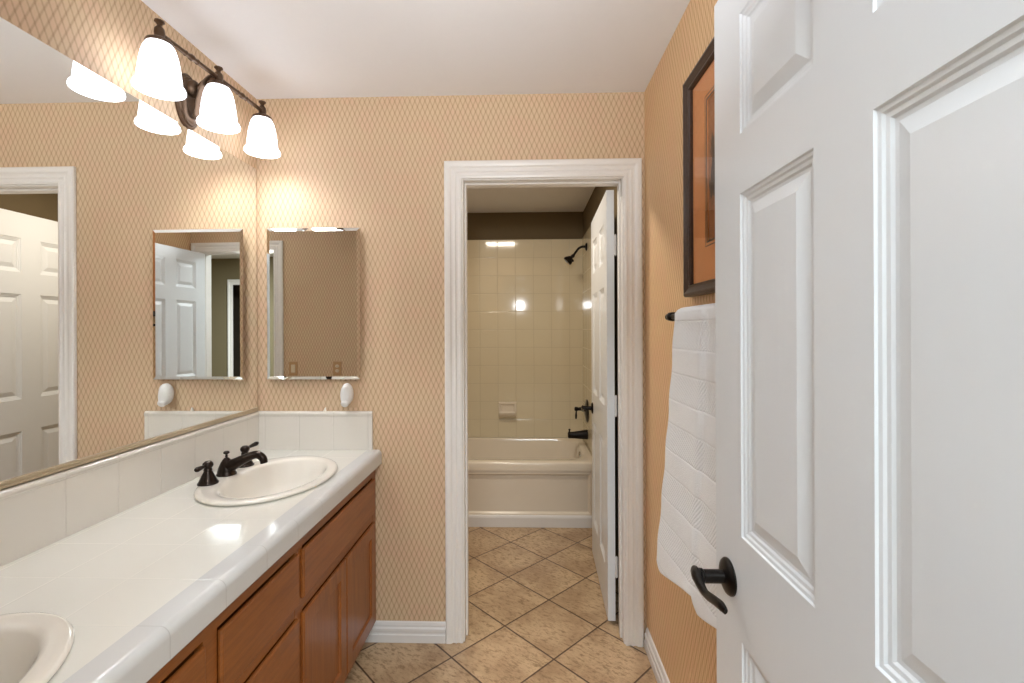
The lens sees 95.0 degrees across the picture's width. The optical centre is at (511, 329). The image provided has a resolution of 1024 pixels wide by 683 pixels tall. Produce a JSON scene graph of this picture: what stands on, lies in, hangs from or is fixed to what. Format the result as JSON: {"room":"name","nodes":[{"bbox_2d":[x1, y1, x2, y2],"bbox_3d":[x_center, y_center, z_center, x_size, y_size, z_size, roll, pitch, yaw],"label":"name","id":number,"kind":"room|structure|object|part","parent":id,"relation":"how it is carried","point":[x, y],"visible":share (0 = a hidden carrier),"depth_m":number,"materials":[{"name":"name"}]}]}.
{"room":"bathroom","nodes":[
{"label":"bathroom","id":0,"kind":"room"},
{"bbox_2d":[0,0,257,486],"bbox_3d":[-1.236,0.180,1.179,0.115,2.440,2.130,0,0,2],"label":"wall","id":1,"kind":"structure","parent":0,"point":[105,37],"depth_m":1.39,"materials":[{"name":"paper"}]},
{"bbox_2d":[0,17,257,489],"bbox_3d":[-1.173,-0.176,1.175,0.012,1.086,1.862,0,0,2],"label":"wall mirror","id":2,"kind":"object","parent":1,"relation":"attached to","point":[128,259],"visible":1,"depth_m":1.35,"materials":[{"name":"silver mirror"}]},
{"bbox_2d":[131,18,280,158],"bbox_3d":[-1.068,-0.828,1.680,0.198,0.221,0.643,0,0,2],"label":"vanity light","id":3,"kind":"object","parent":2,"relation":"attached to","point":[209,103],"visible":1,"depth_m":1.64,"materials":[{"name":"white glass"}]},
{"bbox_3d":[-1.071,-0.797,1.426,0.135,0.143,0.135,0,0,2],"label":"lamp shade","id":4,"kind":"part","parent":3,"relation":"part of","materials":[{"name":"white glass"}]},
{"bbox_2d":[144,18,174,49],"bbox_3d":[-1.072,-0.901,1.426,0.076,0.075,0.076,0,0,2],"label":"socket","id":5,"kind":"object","parent":3,"relation":"attached to","point":[159,36],"depth_m":1.41,"materials":[{"name":"brown metal"}]},
{"bbox_3d":[-1.097,-0.830,1.681,0.095,0.156,0.060,0,0,2],"label":"arm","id":6,"kind":"part","parent":3,"relation":"part of","materials":[{"name":"brown metal"}]},
{"bbox_2d":[206,65,230,90],"bbox_3d":[-1.050,-0.901,1.679,0.076,0.075,0.076,0,0,2],"label":"socket","id":7,"kind":"object","parent":3,"relation":"attached to","point":[215,79],"depth_m":1.66,"materials":[{"name":"brown metal"}]},
{"bbox_3d":[-1.050,-0.797,1.679,0.135,0.143,0.135,0,0,2],"label":"lamp shade","id":8,"kind":"part","parent":3,"relation":"part of","materials":[{"name":"white glass"}]},
{"bbox_2d":[252,100,272,120],"bbox_3d":[-1.029,-0.901,1.933,0.076,0.075,0.076,0,0,2],"label":"socket","id":9,"kind":"object","parent":3,"relation":"attached to","point":[262,115],"depth_m":1.91,"materials":[{"name":"brown metal"}]},
{"bbox_3d":[-1.029,-0.797,1.933,0.135,0.143,0.135,0,0,2],"label":"lamp shade","id":10,"kind":"part","parent":3,"relation":"part of","materials":[{"name":"white glass"}]},
{"bbox_2d":[0,411,258,566],"bbox_3d":[-1.169,0.456,1.177,0.016,0.172,1.883,0,0,2],"label":"backsplash","id":11,"kind":"structure","parent":1,"relation":"attached to","point":[35,514],"depth_m":1.34,"materials":[{"name":"tile"}]},
{"bbox_2d":[141,0,689,212],"bbox_3d":[-0.258,-1.071,2.190,2.020,0.105,4.210,0,0,2],"label":"ceiling","id":12,"kind":"structure","parent":0,"point":[274,49],"depth_m":1.73,"materials":[{"name":"paint"}]},
{"bbox_2d":[257,92,646,639],"bbox_3d":[-0.279,0.176,2.155,1.740,2.440,0.120,0,0,2],"label":"wall","id":13,"kind":"structure","parent":0,"point":[373,165],"depth_m":2.10,"materials":[{"name":"paper"}]},
{"bbox_2d":[267,228,359,378],"bbox_3d":[-0.884,-0.113,2.098,0.416,0.673,0.031,0,0,2],"label":"medicine cabinet","id":14,"kind":"object","parent":13,"relation":"attached to","point":[313,274],"visible":1,"depth_m":2.08,"materials":[{"name":"silver mirror"}]},
{"bbox_2d":[259,411,372,449],"bbox_3d":[-0.884,0.455,2.104,0.520,0.172,0.016,0,0,2],"label":"backsplash","id":15,"kind":"structure","parent":13,"relation":"attached to","point":[278,430],"depth_m":2.10,"materials":[{"name":"tile"}]},
{"bbox_2d":[340,381,357,406],"bbox_3d":[-0.726,0.293,2.076,0.070,0.119,0.064,0,0,2],"label":"air freshener","id":16,"kind":"object","parent":13,"relation":"attached to","point":[349,390],"visible":1,"depth_m":2.08,"materials":[{"name":"white plastic"}]},
{"bbox_2d":[365,620,445,643],"bbox_3d":[-0.488,1.352,2.094,0.386,0.090,0.015,0,0,2],"label":"baseboard","id":17,"kind":"structure","parent":13,"relation":"attached to","point":[382,631],"depth_m":2.09,"materials":[{"name":"white paint"}]},
{"bbox_2d":[444,158,643,646],"bbox_3d":[0.140,0.323,2.133,0.874,2.144,0.136,0,0,2],"label":"door frame","id":18,"kind":"structure","parent":13,"relation":"attached to","point":[623,173],"depth_m":2.08,"materials":[{"name":"white paint"}]},
{"bbox_2d":[581,190,617,620],"bbox_3d":[0.461,0.362,2.565,0.117,2.040,0.712,0,0,4],"label":"door","id":19,"kind":"structure","parent":13,"relation":"in","point":[603,407],"depth_m":2.36,"materials":[{"name":"white paint"}]},
{"bbox_2d":[344,527,656,682],"bbox_3d":[-0.288,1.436,2.191,2.100,0.080,4.210,0,0,2],"label":"floor","id":20,"kind":"structure","parent":0,"point":[537,612],"depth_m":2.18,"materials":[{"name":"tile"}]},
{"bbox_2d":[147,470,375,682],"bbox_3d":[-0.898,1.002,1.169,0.539,0.792,1.883,0,0,2],"label":"vanity cabinet","id":21,"kind":"object","parent":20,"relation":"on","point":[309,617],"visible":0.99,"depth_m":1.42,"materials":[{"name":"brown wood"}]},
{"bbox_3d":[-0.650,0.733,0.643,0.010,0.146,0.665,0,0,2],"label":"drawer","id":22,"kind":"part","parent":21,"relation":"part of","materials":[{"name":"brown wood"}]},
{"bbox_2d":[0,407,381,682],"bbox_3d":[-0.895,0.479,1.170,0.564,0.254,1.885,0,0,2],"label":"countertop","id":23,"kind":"structure","parent":21,"relation":"on","point":[121,547],"depth_m":1.18,"materials":[{"name":"tile"}]},
{"bbox_2d":[0,612,74,682],"bbox_3d":[-0.901,0.604,0.610,0.426,0.153,0.542,0,0,2],"label":"oval sink","id":24,"kind":"object","parent":23,"relation":"in","point":[34,646],"visible":1,"depth_m":0.81,"materials":[{"name":"ceramic"}]},
{"bbox_2d":[194,456,337,505],"bbox_3d":[-0.866,0.604,1.694,0.426,0.153,0.542,0,0,2],"label":"oval sink","id":25,"kind":"object","parent":23,"relation":"in","point":[282,477],"visible":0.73,"depth_m":1.78,"materials":[{"name":"ceramic"}]},
{"bbox_2d":[194,441,267,486],"bbox_3d":[-0.979,0.485,1.724,0.184,0.087,0.345,0,0,2],"label":"faucet","id":26,"kind":"object","parent":25,"relation":"on","point":[227,467],"visible":1,"depth_m":1.69,"materials":[{"name":"brown metal"}]},
{"bbox_3d":[-1.046,0.468,1.577,0.018,0.018,0.048,0,0,8],"label":"lever","id":27,"kind":"part","parent":26,"relation":"part of","materials":[{"name":"brown metal"}]},
{"bbox_3d":[-1.041,0.490,1.606,0.064,0.077,0.064,0,0,2],"label":"handle","id":28,"kind":"part","parent":26,"relation":"part of","materials":[{"name":"brown metal"}]},
{"bbox_3d":[-1.039,0.460,1.706,0.021,0.033,0.021,0,0,2],"label":"lift rod","id":29,"kind":"part","parent":26,"relation":"part of","materials":[{"name":"brown metal"}]},
{"bbox_3d":[-0.979,0.485,1.704,0.184,0.087,0.066,0,0,2],"label":"spout","id":30,"kind":"part","parent":26,"relation":"part of","materials":[{"name":"brown metal"}]},
{"bbox_3d":[-1.035,0.490,1.818,0.064,0.077,0.064,0,0,2],"label":"handle","id":31,"kind":"part","parent":26,"relation":"part of","materials":[{"name":"brown metal"}]},
{"bbox_3d":[-1.030,0.461,1.862,0.018,0.018,0.073,0,0,2],"label":"lever","id":32,"kind":"part","parent":26,"relation":"part of","materials":[{"name":"brown metal"}]},
{"bbox_3d":[-0.634,0.735,1.202,0.010,0.151,0.352,0,0,2],"label":"drawer","id":33,"kind":"part","parent":21,"relation":"part of","materials":[{"name":"brown wood"}]},
{"bbox_3d":[-0.633,0.951,1.202,0.010,0.203,0.352,0,0,2],"label":"drawer","id":34,"kind":"part","parent":21,"relation":"part of","materials":[{"name":"brown wood"}]},
{"bbox_3d":[-0.621,1.068,1.570,0.010,0.436,0.332,0,0,2],"label":"door","id":35,"kind":"part","parent":21,"relation":"part of","materials":[{"name":"brown wood"}]},
{"bbox_3d":[-0.618,0.733,1.738,0.010,0.146,0.668,0,0,2],"label":"drawer","id":36,"kind":"part","parent":21,"relation":"part of","materials":[{"name":"brown wood"}]},
{"bbox_3d":[-0.611,1.068,1.905,0.010,0.436,0.332,0,0,2],"label":"door","id":37,"kind":"part","parent":21,"relation":"part of","materials":[{"name":"brown wood"}]},
{"bbox_2d":[468,437,591,527],"bbox_3d":[-0.181,1.169,3.697,1.570,0.455,0.788,0,0,2],"label":"bathtub","id":38,"kind":"object","parent":20,"relation":"on","point":[533,482],"visible":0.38,"depth_m":3.32,"materials":[{"name":"ceramic"}]},
{"bbox_2d":[468,437,591,470],"bbox_3d":[-0.181,1.123,3.701,1.570,0.365,0.780,0,0,2],"label":"basin","id":39,"kind":"object","parent":38,"relation":"in","point":[484,453],"depth_m":4.00,"materials":[{"name":"ceramic"}]},
{"bbox_2d":[467,212,582,239],"bbox_3d":[-0.174,0.176,4.163,1.820,2.440,0.120,0,0,2],"label":"wall","id":40,"kind":"structure","parent":0,"point":[508,225],"depth_m":4.09,"materials":[{"name":"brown paint"}]},
{"bbox_2d":[499,402,516,416],"bbox_3d":[-0.039,0.701,4.055,0.156,0.134,0.068,0,0,2],"label":"soap dish","id":41,"kind":"object","parent":40,"relation":"attached to","point":[506,409],"visible":1,"depth_m":4.08,"materials":[{"name":"ceramic"}]},
{"bbox_2d":[499,412,515,416],"bbox_3d":[-0.039,0.738,4.052,0.144,0.054,0.062,0,0,2],"label":"tray","id":42,"kind":"object","parent":41,"relation":"on","point":[501,414],"depth_m":4.03,"materials":[{"name":"ceramic"}]},
{"bbox_2d":[467,239,582,436],"bbox_3d":[-0.172,0.093,4.098,1.570,1.746,0.010,0,0,2],"label":"wall tile","id":43,"kind":"structure","parent":40,"relation":"attached to","point":[525,309],"depth_m":4.08,"materials":[{"name":"beige tile"}]},
{"bbox_2d":[583,0,717,682],"bbox_3d":[0.637,0.173,2.068,0.146,2.440,4.020,0,0,2],"label":"wall","id":44,"kind":"structure","parent":0,"point":[685,644],"depth_m":1.78,"materials":[{"name":"paint"}]},
{"bbox_2d":[564,243,586,264],"bbox_3d":[0.509,-0.605,3.773,0.184,0.177,0.076,0,0,2],"label":"showerhead","id":45,"kind":"object","parent":44,"relation":"attached to","point":[569,259],"visible":1,"depth_m":3.76,"materials":[{"name":"black metal"}]},
{"bbox_3d":[0.541,-0.630,3.772,0.111,0.086,0.019,0,0,2],"label":"arm","id":46,"kind":"part","parent":45,"relation":"part of","materials":[{"name":"black metal"}]},
{"bbox_2d":[568,429,587,438],"bbox_3d":[0.528,0.844,3.772,0.158,0.084,0.072,0,0,2],"label":"tub spout","id":47,"kind":"object","parent":44,"relation":"attached to","point":[583,434],"visible":1,"depth_m":3.75,"materials":[{"name":"black metal"}]},
{"bbox_2d":[574,399,588,422],"bbox_3d":[0.554,0.658,3.772,0.104,0.184,0.184,0,0,2],"label":"shower valve","id":48,"kind":"object","parent":44,"relation":"attached to","point":[576,409],"visible":0.8,"depth_m":3.75,"materials":[{"name":"black metal"}]},
{"bbox_2d":[582,226,591,454],"bbox_3d":[0.606,0.090,3.675,0.010,1.746,0.810,0,0,2],"label":"wall tile","id":49,"kind":"structure","parent":44,"relation":"attached to","point":[586,255],"depth_m":3.75,"materials":[{"name":"beige tile"}]},
{"bbox_2d":[644,627,669,682],"bbox_3d":[0.558,1.348,1.116,0.015,0.090,1.871,0,0,2],"label":"baseboard","id":50,"kind":"structure","parent":44,"relation":"attached to","point":[660,674],"depth_m":1.90,"materials":[{"name":"white paint"}]},
{"bbox_2d":[665,312,674,320],"bbox_3d":[0.518,-0.039,1.209,0.088,0.052,0.579,0,0,2],"label":"towel bar","id":51,"kind":"object","parent":44,"relation":"attached to","point":[670,316],"visible":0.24,"depth_m":1.45,"materials":[{"name":"black metal"}]},
{"bbox_2d":[656,303,716,628],"bbox_3d":[0.473,0.329,1.203,0.085,0.782,0.449,0,0,2],"label":"towel","id":52,"kind":"object","parent":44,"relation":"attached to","point":[686,538],"visible":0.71,"depth_m":1.18,"materials":[{"name":"fabric"}]},
{"bbox_2d":[683,37,714,296],"bbox_3d":[0.547,-0.438,1.241,0.029,0.674,0.490,0,0,2],"label":"framed picture","id":53,"kind":"object","parent":44,"relation":"attached to","point":[698,88],"visible":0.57,"depth_m":1.40,"materials":[{"name":"brown wood"}]},
{"bbox_2d":[708,92,714,239],"bbox_3d":[0.559,-0.452,1.240,0.003,0.440,0.418,0,0,2],"label":"print","id":54,"kind":"object","parent":53,"relation":"attached to","point":[711,95],"depth_m":1.32},
{"bbox_3d":[-0.338,0.177,0.147,1.740,2.440,0.119,0,0,2],"label":"wall","id":55,"kind":"structure","parent":0,"visible":0},
{"bbox_2d":[690,0,1023,682],"bbox_3d":[0.393,0.363,0.569,0.107,2.038,0.772,0,0,1],"label":"door","id":56,"kind":"structure","parent":55,"relation":"in","point":[869,154],"depth_m":0.53,"materials":[{"name":"white paint"}]},
{"bbox_3d":[0.352,0.473,0.846,0.019,0.036,0.134,0,0,2],"label":"lever","id":57,"kind":"part","parent":56,"relation":"part of","materials":[{"name":"black metal"}]},
{"bbox_3d":[0.408,0.472,0.895,0.012,0.068,0.068,0,0,2],"label":"lever handle","id":58,"kind":"part","parent":56,"relation":"part of","materials":[{"name":"black metal"}]}
]}

